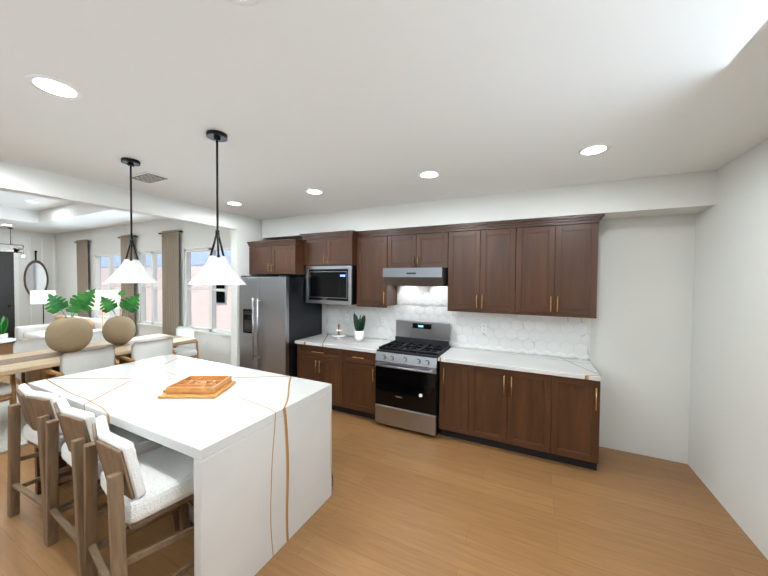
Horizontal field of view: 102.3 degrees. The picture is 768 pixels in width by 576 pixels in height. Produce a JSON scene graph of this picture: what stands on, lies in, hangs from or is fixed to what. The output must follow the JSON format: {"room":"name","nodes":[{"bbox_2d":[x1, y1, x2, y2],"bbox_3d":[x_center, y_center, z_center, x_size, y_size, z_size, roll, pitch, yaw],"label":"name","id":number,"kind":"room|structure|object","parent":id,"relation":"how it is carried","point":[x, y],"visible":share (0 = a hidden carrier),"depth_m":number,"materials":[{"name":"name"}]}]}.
{"room":"kitchen","nodes":[
{"label":"kitchen","id":0,"kind":"room"},
{"bbox_2d":[0,229,56,325],"bbox_3d":[-11.385,-0.222,5.867,0.162,3.500,7.400,1,2,26],"label":"wall","id":1,"kind":"structure","parent":0,"point":[43,245],"depth_m":8.71,"materials":[{"name":"white paint"}]},
{"bbox_2d":[0,248,19,343],"bbox_3d":[-10.234,0.213,7.962,0.104,2.550,1.140,1,2,26],"label":"entry door","id":2,"kind":"structure","parent":1,"relation":"in","point":[9,286],"depth_m":8.32,"materials":[{"name":"black"}]},
{"bbox_2d":[24,260,47,294],"bbox_3d":[-9.855,-0.248,8.770,0.030,1.080,0.480,1,2,26],"label":"oval mirror","id":3,"kind":"object","parent":1,"relation":"attached to","point":[35,275],"visible":0.75,"depth_m":8.76,"materials":[{"name":"brown metal"}]},
{"bbox_2d":[0,190,164,233],"bbox_3d":[-7.426,-1.633,3.902,8.650,0.380,7.400,1,2,26],"label":"ceiling","id":4,"kind":"structure","parent":0,"point":[18,212],"depth_m":6.87,"materials":[{"name":"white paint"}]},
{"bbox_2d":[0,227,24,256],"bbox_3d":[-9.680,-1.184,8.020,0.100,0.750,0.484,1,2,26],"label":"chandelier","id":5,"kind":"object","parent":4,"relation":"hanging from","point":[23,255],"visible":1,"depth_m":8.02,"materials":[{"name":"black metal"}]},
{"bbox_2d":[0,160,277,366],"bbox_3d":[-3.495,-0.066,2.010,0.130,3.500,7.400,1,2,26],"label":"wall","id":6,"kind":"structure","parent":0,"point":[21,179],"depth_m":3.50,"materials":[{"name":"white paint"}]},
{"bbox_2d":[56,213,695,463],"bbox_3d":[-3.332,-0.162,6.131,14.400,3.500,0.150,1,2,26],"label":"wall","id":7,"kind":"structure","parent":0,"point":[641,342],"depth_m":3.19,"materials":[{"name":"white paint"}]},
{"bbox_2d":[74,239,91,317],"bbox_3d":[-8.062,0.100,8.308,0.790,2.765,0.103,1,2,26],"label":"curtain","id":8,"kind":"object","parent":7,"relation":"attached to","point":[82,263],"visible":0.48,"depth_m":8.24,"materials":[{"name":"beige fabric"}]},
{"bbox_2d":[94,253,120,319],"bbox_3d":[-6.961,-0.018,7.868,1.580,1.690,0.145,1,2,26],"label":"window","id":9,"kind":"structure","parent":7,"relation":"in","point":[111,286],"depth_m":7.96,"materials":[{"name":"white"}]},
{"bbox_2d":[118,234,137,336],"bbox_3d":[-6.041,0.140,7.319,0.750,2.765,0.103,1,2,26],"label":"curtain","id":10,"kind":"object","parent":7,"relation":"attached to","point":[128,288],"visible":0.42,"depth_m":7.27,"materials":[{"name":"beige fabric"}]},
{"bbox_2d":[136,251,161,327],"bbox_3d":[-5.250,0.016,7.031,1.110,1.690,0.145,1,2,26],"label":"window","id":11,"kind":"structure","parent":7,"relation":"in","point":[154,287],"depth_m":7.05,"materials":[{"name":"white"}]},
{"bbox_2d":[158,229,182,347],"bbox_3d":[-4.514,0.170,6.573,0.770,2.765,0.103,1,2,26],"label":"curtain","id":12,"kind":"object","parent":7,"relation":"attached to","point":[170,281],"visible":0.81,"depth_m":6.53,"materials":[{"name":"beige fabric"}]},
{"bbox_2d":[185,247,230,335],"bbox_3d":[-3.426,0.052,6.140,1.710,1.690,0.145,1,2,26],"label":"window","id":13,"kind":"structure","parent":7,"relation":"in","point":[211,289],"depth_m":6.22,"materials":[{"name":"white"}]},
{"bbox_2d":[249,241,306,274],"bbox_3d":[-1.515,-0.427,4.807,0.913,0.443,0.620,1,2,26],"label":"upper cabinet","id":14,"kind":"object","parent":7,"relation":"attached to","point":[276,257],"depth_m":4.49,"materials":[{"name":"brown wood"}]},
{"bbox_2d":[303,233,358,265],"bbox_3d":[-0.696,-0.521,4.499,0.821,0.409,0.450,1,2,26],"label":"upper cabinet","id":15,"kind":"object","parent":7,"relation":"attached to","point":[332,249],"depth_m":4.26,"materials":[{"name":"brown wood"}]},
{"bbox_2d":[306,265,356,304],"bbox_3d":[-0.698,-0.048,4.520,0.780,0.534,0.426,1,2,26],"label":"microwave","id":16,"kind":"object","parent":15,"relation":"in","point":[331,284],"visible":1,"depth_m":4.30,"materials":[{"name":"grey metal"}]},
{"bbox_2d":[355,233,396,307],"bbox_3d":[-0.096,-0.241,4.278,0.458,0.949,0.329,1,2,26],"label":"upper cabinet","id":17,"kind":"object","parent":7,"relation":"attached to","point":[371,261],"depth_m":4.14,"materials":[{"name":"brown wood"}]},
{"bbox_2d":[387,229,450,267],"bbox_3d":[0.473,-0.477,3.995,0.800,0.454,0.329,1,2,26],"label":"upper cabinet","id":18,"kind":"object","parent":7,"relation":"attached to","point":[418,249],"depth_m":3.83,"materials":[{"name":"brown wood"}]},
{"bbox_2d":[383,267,447,285],"bbox_3d":[0.430,-0.135,3.920,0.758,0.224,0.489,1,2,26],"label":"range hood","id":19,"kind":"object","parent":18,"relation":"attached to","point":[432,276],"visible":0.96,"depth_m":3.70,"materials":[{"name":"silver metal"}]},
{"bbox_2d":[326,286,590,360],"bbox_3d":[0.665,0.251,4.094,3.484,1.003,0.010,1,2,26],"label":"backsplash","id":20,"kind":"structure","parent":7,"relation":"attached to","point":[562,337],"depth_m":3.87,"materials":[{"name":"white tile"}]},
{"bbox_2d":[345,314,348,321],"bbox_3d":[-0.565,0.457,4.688,0.070,0.115,0.008,1,2,26],"label":"electrical outlet plate","id":21,"kind":"object","parent":20,"relation":"attached to","point":[346,315],"depth_m":4.68,"materials":[{"name":"white plastic"}]},
{"bbox_2d":[381,317,385,324],"bbox_3d":[-0.008,0.468,4.416,0.070,0.115,0.008,1,2,26],"label":"electrical outlet plate","id":22,"kind":"object","parent":20,"relation":"attached to","point":[383,319],"depth_m":4.41,"materials":[{"name":"white plastic"}]},
{"bbox_2d":[481,323,486,332],"bbox_3d":[1.232,0.492,3.810,0.070,0.115,0.008,1,2,26],"label":"electrical outlet plate","id":23,"kind":"object","parent":20,"relation":"attached to","point":[483,326],"depth_m":3.81,"materials":[{"name":"white plastic"}]},
{"bbox_2d":[447,221,522,312],"bbox_3d":[1.192,-0.216,3.649,0.801,0.949,0.329,1,2,26],"label":"upper cabinet","id":24,"kind":"object","parent":7,"relation":"attached to","point":[485,262],"depth_m":3.49,"materials":[{"name":"brown wood"}]},
{"bbox_2d":[523,217,602,316],"bbox_3d":[1.804,-0.204,3.350,0.801,0.949,0.329,1,2,26],"label":"upper cabinet","id":25,"kind":"object","parent":7,"relation":"attached to","point":[542,266],"depth_m":3.16,"materials":[{"name":"brown wood"}]},
{"bbox_2d":[0,342,767,575],"bbox_3d":[-5.005,1.704,2.783,14.500,0.100,7.800,1,2,26],"label":"floor","id":26,"kind":"structure","parent":0,"point":[401,502],"depth_m":2.26,"materials":[{"name":"brown wood"}]},
{"bbox_2d":[0,338,15,343],"bbox_3d":[-8.336,1.328,6.543,0.720,0.420,0.720,1,2,26],"label":"coffee table","id":27,"kind":"object","parent":26,"relation":"on","point":[7,340],"visible":0.54,"depth_m":6.60,"materials":[{"name":"white"}]},
{"bbox_2d":[0,316,7,339],"bbox_3d":[-8.278,0.848,6.678,0.209,0.529,0.238,1,2,26],"label":"potted plant","id":28,"kind":"object","parent":27,"relation":"on","point":[3,327],"visible":1,"depth_m":6.70,"materials":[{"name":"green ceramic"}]},
{"bbox_2d":[0,394,28,452],"bbox_3d":[-4.399,1.606,4.589,2.320,0.019,2.740,1,2,26],"label":"dining rug","id":29,"kind":"object","parent":26,"relation":"on","point":[4,426],"visible":0.02,"depth_m":3.62,"materials":[{"name":"white carpet"}]},
{"bbox_2d":[0,373,16,403],"bbox_3d":[-4.638,1.184,3.492,0.615,0.871,0.540,1,2,26],"label":"dining chair","id":30,"kind":"object","parent":29,"relation":"on","point":[8,391],"visible":0.58,"depth_m":3.57,"materials":[{"name":"wood"}]},
{"bbox_2d":[9,338,50,404],"bbox_3d":[-4.763,1.163,4.358,0.513,0.871,0.612,1,2,26],"label":"dining chair","id":31,"kind":"object","parent":29,"relation":"on","point":[28,345],"visible":0.06,"depth_m":4.32,"materials":[{"name":"fabric"}]},
{"bbox_2d":[41,346,118,379],"bbox_3d":[-3.768,1.182,3.872,0.531,0.871,0.612,1,2,26],"label":"dining chair","id":32,"kind":"object","parent":29,"relation":"on","point":[76,362],"visible":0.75,"depth_m":3.70,"materials":[{"name":"fabric"}]},
{"bbox_2d":[0,334,196,384],"bbox_3d":[-4.110,1.230,4.435,1.080,0.742,2.230,1,2,26],"label":"dining table","id":33,"kind":"object","parent":29,"relation":"on","point":[31,364],"visible":0.31,"depth_m":3.95,"materials":[{"name":"brown wood"}]},
{"bbox_2d":[45,288,95,352],"bbox_3d":[-4.235,0.434,4.163,0.470,0.856,0.456,1,2,26],"label":"vase","id":34,"kind":"object","parent":33,"relation":"on","point":[66,334],"visible":1,"depth_m":4.11,"materials":[{"name":"beige ceramic"}]},
{"bbox_2d":[99,290,139,344],"bbox_3d":[-4.036,0.437,4.712,0.408,0.826,0.390,1,2,26],"label":"vase","id":35,"kind":"object","parent":33,"relation":"on","point":[118,330],"visible":1,"depth_m":4.66,"materials":[{"name":"beige ceramic"}]},
{"bbox_2d":[90,331,115,359],"bbox_3d":[-4.446,1.150,5.005,0.531,0.871,0.612,1,2,26],"label":"dining chair","id":36,"kind":"object","parent":29,"relation":"on","point":[98,336],"depth_m":5.06,"materials":[{"name":"fabric"}]},
{"bbox_2d":[115,337,176,361],"bbox_3d":[-3.453,1.170,4.518,0.531,0.871,0.612,1,2,26],"label":"dining chair","id":37,"kind":"object","parent":29,"relation":"on","point":[149,349],"visible":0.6,"depth_m":4.33,"materials":[{"name":"fabric"}]},
{"bbox_2d":[173,326,198,358],"bbox_3d":[-3.650,1.147,5.420,0.612,0.871,0.513,1,2,26],"label":"dining chair","id":38,"kind":"object","parent":29,"relation":"on","point":[187,350],"visible":0.4,"depth_m":5.58,"materials":[{"name":"fabric"}]},
{"bbox_2d":[30,291,55,323],"bbox_3d":[-8.981,0.784,8.162,0.450,1.420,0.450,1,2,26],"label":"floor lamp","id":39,"kind":"object","parent":26,"relation":"on","point":[38,297],"visible":0.71,"depth_m":7.97,"materials":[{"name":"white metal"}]},
{"bbox_2d":[15,315,106,341],"bbox_3d":[-7.375,1.100,7.135,2.240,0.863,0.985,1,2,26],"label":"sofa","id":40,"kind":"object","parent":26,"relation":"on","point":[27,332],"visible":0.19,"depth_m":7.11,"materials":[{"name":"white fabric"}]},
{"bbox_2d":[7,384,114,546],"bbox_3d":[-2.367,1.199,2.379,0.649,0.979,0.560,1,2,26],"label":"stool","id":41,"kind":"object","parent":26,"relation":"on","point":[37,408],"visible":0.5,"depth_m":2.20,"materials":[{"name":"wood"}]},
{"bbox_2d":[88,290,118,327],"bbox_3d":[-5.284,0.815,5.820,0.470,1.530,0.470,1,2,26],"label":"light","id":42,"kind":"object","parent":26,"relation":"on","point":[110,294],"visible":0.31,"depth_m":5.69,"materials":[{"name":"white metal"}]},
{"bbox_2d":[45,397,179,575],"bbox_3d":[-1.823,1.210,2.101,0.647,0.979,0.542,1,2,30],"label":"stool","id":43,"kind":"object","parent":26,"relation":"on","point":[76,426],"visible":0.6,"depth_m":1.93,"materials":[{"name":"wood"}]},
{"bbox_2d":[83,416,193,575],"bbox_3d":[-1.307,1.221,1.793,0.647,0.979,0.542,1,2,36],"label":"stool","id":44,"kind":"object","parent":26,"relation":"on","point":[143,490],"visible":0.77,"depth_m":1.62,"materials":[{"name":"fabric"}]},
{"bbox_2d":[28,354,332,575],"bbox_3d":[-1.619,1.225,2.549,2.172,0.922,1.198,1,2,26],"label":"kitchen island","id":45,"kind":"object","parent":26,"relation":"on","point":[256,445],"visible":0.88,"depth_m":2.00,"materials":[{"name":"white stone"}]},
{"bbox_2d":[158,375,235,398],"bbox_3d":[-1.413,0.740,2.335,0.440,0.064,0.330,0,1,-2],"label":"serving tray","id":46,"kind":"object","parent":45,"relation":"on","point":[202,386],"visible":1,"depth_m":2.29,"materials":[{"name":"brown wood"}]},
{"bbox_2d":[239,276,321,376],"bbox_3d":[-1.581,0.726,4.723,0.910,1.817,0.849,1,2,26],"label":"refrigerator","id":47,"kind":"object","parent":26,"relation":"on","point":[279,316],"visible":0.54,"depth_m":4.37,"materials":[{"name":"grey metal"}]},
{"bbox_2d":[297,344,344,411],"bbox_3d":[-0.720,1.212,4.451,0.825,0.872,0.618,1,2,26],"label":"base cabinet","id":48,"kind":"object","parent":26,"relation":"on","point":[315,363],"depth_m":4.14,"materials":[{"name":"brown wood"}]},
{"bbox_2d":[295,334,601,380],"bbox_3d":[0.489,0.778,3.833,3.552,0.040,0.650,1,2,26],"label":"countertop","id":49,"kind":"structure","parent":48,"relation":"on","point":[566,367],"depth_m":3.38,"materials":[{"name":"white stone"}]},
{"bbox_2d":[331,324,345,339],"bbox_3d":[-0.646,0.621,4.415,0.210,0.224,0.210,1,2,26],"label":"stand","id":50,"kind":"object","parent":49,"relation":"on","point":[338,335],"visible":1,"depth_m":4.39,"materials":[{"name":"white ceramic"}]},
{"bbox_2d":[353,313,365,341],"bbox_3d":[-0.333,0.535,4.299,0.161,0.408,0.150,1,2,26],"label":"potted plant","id":51,"kind":"object","parent":49,"relation":"on","point":[359,324],"visible":1,"depth_m":4.27,"materials":[{"name":"green plant"}]},
{"bbox_2d":[345,350,375,418],"bbox_3d":[-0.209,1.222,4.201,0.558,0.872,0.618,1,2,26],"label":"base cabinet","id":52,"kind":"object","parent":26,"relation":"on","point":[360,368],"depth_m":3.91,"materials":[{"name":"brown wood"}]},
{"bbox_2d":[375,319,450,435],"bbox_3d":[0.365,1.060,3.837,0.754,1.224,0.726,1,2,26],"label":"stove","id":53,"kind":"object","parent":26,"relation":"on","point":[407,381],"visible":0.98,"depth_m":3.61,"materials":[{"name":"grey metal"}]},
{"bbox_2d":[439,361,476,441],"bbox_3d":[0.921,1.244,3.648,0.380,0.872,0.618,1,2,26],"label":"base cabinet","id":54,"kind":"object","parent":26,"relation":"on","point":[458,382],"depth_m":3.37,"materials":[{"name":"brown wood"}]},
{"bbox_2d":[473,366,560,461],"bbox_3d":[1.389,1.253,3.420,0.898,0.872,0.618,1,2,26],"label":"base cabinet","id":55,"kind":"object","parent":26,"relation":"on","point":[552,417],"depth_m":3.10,"materials":[{"name":"brown wood"}]},
{"bbox_2d":[561,377,600,470],"bbox_3d":[1.886,1.263,3.177,0.448,0.872,0.618,1,2,26],"label":"base cabinet","id":56,"kind":"object","parent":26,"relation":"on","point":[580,398],"depth_m":2.88,"materials":[{"name":"brown wood"}]},
{"bbox_2d":[0,0,767,219],"bbox_3d":[-1.039,-1.048,0.789,5.320,0.120,7.400,1,2,26],"label":"ceiling","id":57,"kind":"structure","parent":0,"point":[343,105],"depth_m":1.60,"materials":[{"name":"white paint"}]},
{"bbox_2d":[25,74,82,99],"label":"recessed light","id":58,"kind":"object","parent":57,"relation":"in","point":[54,87],"depth_m":1.55,"materials":[{"name":"white"}]},
{"bbox_2d":[104,157,157,282],"bbox_3d":[-2.060,-0.539,2.523,0.352,0.994,0.352,1,2,26],"label":"pendant light","id":59,"kind":"object","parent":57,"relation":"hanging from","point":[130,270],"visible":1,"depth_m":2.48,"materials":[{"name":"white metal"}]},
{"bbox_2d":[126,172,171,183],"bbox_3d":[-2.234,-1.040,2.944,0.360,0.014,0.210,1,2,26],"label":"ceiling vent","id":60,"kind":"object","parent":57,"relation":"in","point":[149,177],"visible":1,"depth_m":2.92,"materials":[{"name":"white metal"}]},
{"bbox_2d":[187,130,245,284],"bbox_3d":[-1.108,-0.520,2.058,0.352,0.994,0.352,1,2,26],"label":"pendant light","id":61,"kind":"object","parent":57,"relation":"hanging from","point":[217,270],"visible":1,"depth_m":2.01,"materials":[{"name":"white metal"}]},
{"bbox_2d":[226,0,262,5],"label":"recessed light","id":62,"kind":"object","parent":57,"relation":"in","point":[238,2],"depth_m":1.07,"materials":[{"name":"white"}]},
{"bbox_2d":[305,189,323,194],"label":"recessed light","id":63,"kind":"object","parent":57,"relation":"in","point":[311,191],"depth_m":3.34,"materials":[{"name":"white"}]},
{"bbox_2d":[418,171,439,178],"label":"recessed light","id":64,"kind":"object","parent":57,"relation":"in","point":[425,174],"depth_m":2.78,"materials":[{"name":"white"}]},
{"bbox_2d":[577,144,610,155],"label":"recessed light","id":65,"kind":"object","parent":57,"relation":"in","point":[591,150],"depth_m":2.24,"materials":[{"name":"white"}]},
{"bbox_2d":[262,170,716,239],"bbox_3d":[0.513,-0.902,3.946,5.300,0.294,0.369,1,2,26],"label":"soffit","id":66,"kind":"structure","parent":0,"point":[685,193],"depth_m":3.22,"materials":[{"name":"white paint"}]},
{"bbox_2d":[688,139,767,559],"bbox_3d":[1.410,0.030,-0.388,0.150,3.500,7.400,1,2,26],"label":"wall","id":67,"kind":"structure","parent":0,"point":[728,441],"depth_m":2.34,"materials":[{"name":"white paint"}]},
{"label":"outside","id":68,"kind":"structure","parent":0,"visible":0},
{"bbox_2d":[101,266,230,329],"bbox_3d":[-8.441,0.508,11.990,21.000,2.800,0.240,1,2,26],"label":"window","id":69,"kind":"structure","parent":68,"point":[200,308],"depth_m":10.99,"materials":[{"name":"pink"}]},
{"bbox_2d":[101,250,230,267],"bbox_3d":[-7.844,-1.515,13.128,21.000,1.356,2.948,1,2,26],"label":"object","id":70,"kind":"structure","parent":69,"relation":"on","point":[199,258],"depth_m":12.45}
]}

